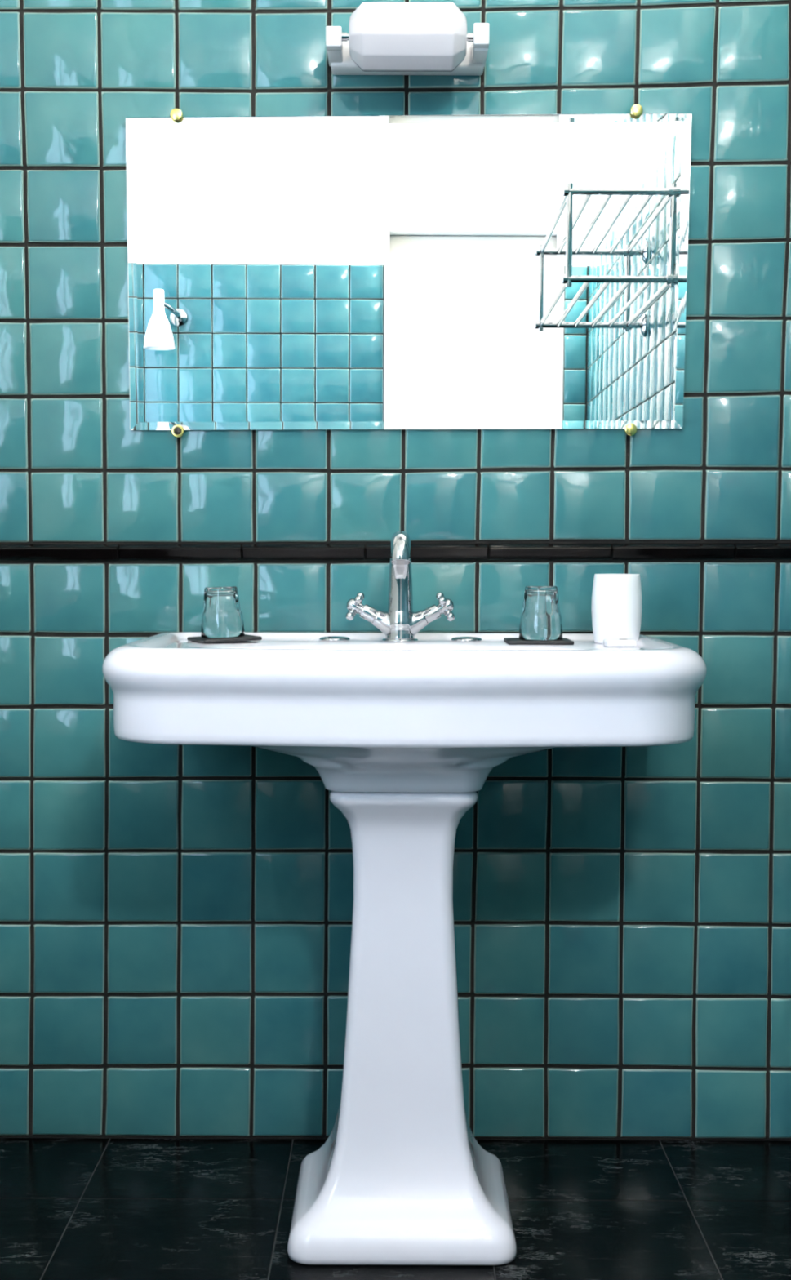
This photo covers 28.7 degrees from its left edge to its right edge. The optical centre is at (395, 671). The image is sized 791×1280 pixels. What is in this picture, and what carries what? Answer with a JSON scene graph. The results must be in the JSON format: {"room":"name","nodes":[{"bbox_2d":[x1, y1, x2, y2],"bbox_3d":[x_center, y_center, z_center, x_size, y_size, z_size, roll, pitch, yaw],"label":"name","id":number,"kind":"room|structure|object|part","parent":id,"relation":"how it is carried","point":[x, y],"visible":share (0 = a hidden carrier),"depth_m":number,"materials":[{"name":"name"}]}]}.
{"room":"bathroom","nodes":[
{"label":"bathroom","id":0,"kind":"room"},
{"bbox_2d":[0,0,790,1140],"bbox_3d":[-0.131,-0.572,2.527,1.810,2.700,0.106,0,4,0],"label":"wall","id":1,"kind":"structure","parent":0,"point":[175,920],"depth_m":2.51,"materials":[{"name":"teal tile"}]},
{"bbox_2d":[0,542,790,561],"bbox_3d":[-0.132,-0.193,2.496,1.610,0.034,0.020,0,4,0],"label":"trim","id":2,"kind":"structure","parent":1,"relation":"attached to","point":[726,552],"depth_m":2.49,"materials":[{"name":"tile"}]},
{"bbox_2d":[325,1,489,75],"bbox_3d":[0.018,-0.958,2.365,0.246,0.099,0.161,0,4,0],"label":"wall lamp","id":3,"kind":"object","parent":1,"relation":"attached to","point":[382,38],"visible":1,"depth_m":2.30,"materials":[{"name":"white glass"}]},
{"bbox_3d":[-0.093,-0.957,2.381,0.022,0.030,0.082,0,4,0],"label":"arm","id":4,"kind":"part","parent":3,"relation":"part of","materials":[{"name":"white ceramic"}]},
{"bbox_3d":[0.019,-0.963,2.422,0.239,0.048,0.046,0,4,0],"label":"plate","id":5,"kind":"part","parent":3,"relation":"part of","materials":[{"name":"white ceramic"}]},
{"bbox_3d":[0.019,-0.956,2.334,0.177,0.099,0.097,0,4,0],"label":"globe","id":6,"kind":"part","parent":3,"relation":"part of","materials":[{"name":"white glass"}]},
{"bbox_3d":[0.129,-0.957,2.381,0.022,0.030,0.082,0,4,0],"label":"arm","id":7,"kind":"part","parent":3,"relation":"part of","materials":[{"name":"white ceramic"}]},
{"bbox_2d":[125,104,692,437],"bbox_3d":[0.020,-0.634,2.462,0.895,0.524,0.015,0,4,0],"label":"mirror","id":8,"kind":"object","parent":1,"relation":"attached to","point":[490,271],"visible":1,"depth_m":2.46,"materials":[{"name":"clear glass"}]},
{"bbox_2d":[0,1137,790,1279],"bbox_3d":[-0.137,0.910,1.072,1.810,0.050,3.220,0,4,0],"label":"floor","id":9,"kind":"structure","parent":0,"point":[71,1208],"depth_m":2.29,"materials":[{"name":"black tile"}]},
{"bbox_2d":[102,631,706,1265],"bbox_3d":[0.011,0.377,2.263,0.815,0.844,0.549,0,4,0],"label":"pedestal sink","id":10,"kind":"object","parent":9,"relation":"on","point":[403,738],"visible":1,"depth_m":2.11,"materials":[{"name":"white ceramic"}]},
{"bbox_2d":[186,634,262,643],"bbox_3d":[-0.262,-0.050,2.366,0.091,0.009,0.091,-2,4,-24],"label":"coaster","id":11,"kind":"object","parent":10,"relation":"on","point":[246,637],"visible":0.81,"depth_m":2.33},
{"bbox_2d":[200,586,244,638],"bbox_3d":[-0.264,-0.091,2.364,0.067,0.079,0.067,1,4,16],"label":"drinking glass","id":12,"kind":"object","parent":11,"relation":"on","point":[222,615],"visible":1,"depth_m":2.34,"materials":[{"name":"clear glass"}]},
{"bbox_2d":[346,530,454,642],"bbox_3d":[0.010,-0.128,2.348,0.168,0.170,0.143,0,4,-4],"label":"mixer tap","id":13,"kind":"object","parent":10,"relation":"on","point":[399,624],"visible":1,"depth_m":2.38,"materials":[{"name":"silver metal"}]},
{"bbox_3d":[-0.051,-0.093,2.393,0.050,0.038,0.022,0,4,0],"label":"handle","id":14,"kind":"part","parent":13,"relation":"part of","materials":[{"name":"silver metal"}]},
{"bbox_3d":[0.008,-0.147,2.343,0.040,0.130,0.132,0,4,0],"label":"spout","id":15,"kind":"part","parent":13,"relation":"part of","materials":[{"name":"silver metal"}]},
{"bbox_3d":[0.066,-0.093,2.393,0.050,0.038,0.022,0,4,0],"label":"handle","id":16,"kind":"part","parent":13,"relation":"part of","materials":[{"name":"silver metal"}]},
{"bbox_2d":[102,631,706,792],"bbox_3d":[0.012,0.056,2.240,0.815,0.201,0.549,0,4,0],"label":"basin","id":17,"kind":"object","parent":10,"relation":"in","point":[437,713],"depth_m":1.99,"materials":[{"name":"white ceramic"}]},
{"bbox_2d":[503,637,573,644],"bbox_3d":[0.218,-0.046,2.367,0.099,0.006,0.099,0,4,0],"label":"coaster","id":18,"kind":"object","parent":10,"relation":"on","point":[510,641],"visible":0.96,"depth_m":2.32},
{"bbox_2d":[519,586,562,640],"bbox_3d":[0.222,-0.089,2.364,0.067,0.081,0.067,0,4,-6],"label":"drinking glass","id":19,"kind":"object","parent":18,"relation":"on","point":[540,620],"visible":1,"depth_m":2.34,"materials":[{"name":"clear glass"}]},
{"bbox_2d":[591,573,642,644],"bbox_3d":[0.338,-0.095,2.363,0.077,0.106,0.077,0,4,0],"label":"cup","id":20,"kind":"object","parent":10,"relation":"on","point":[616,598],"visible":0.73,"depth_m":2.33,"materials":[{"name":"white ceramic"}]},
{"bbox_2d":[603,639,636,646],"bbox_3d":[0.330,-0.042,2.279,0.045,0.011,0.028,0,4,-7],"label":"soap bar","id":21,"kind":"object","parent":10,"relation":"on","point":[606,642],"visible":1,"depth_m":2.27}
]}

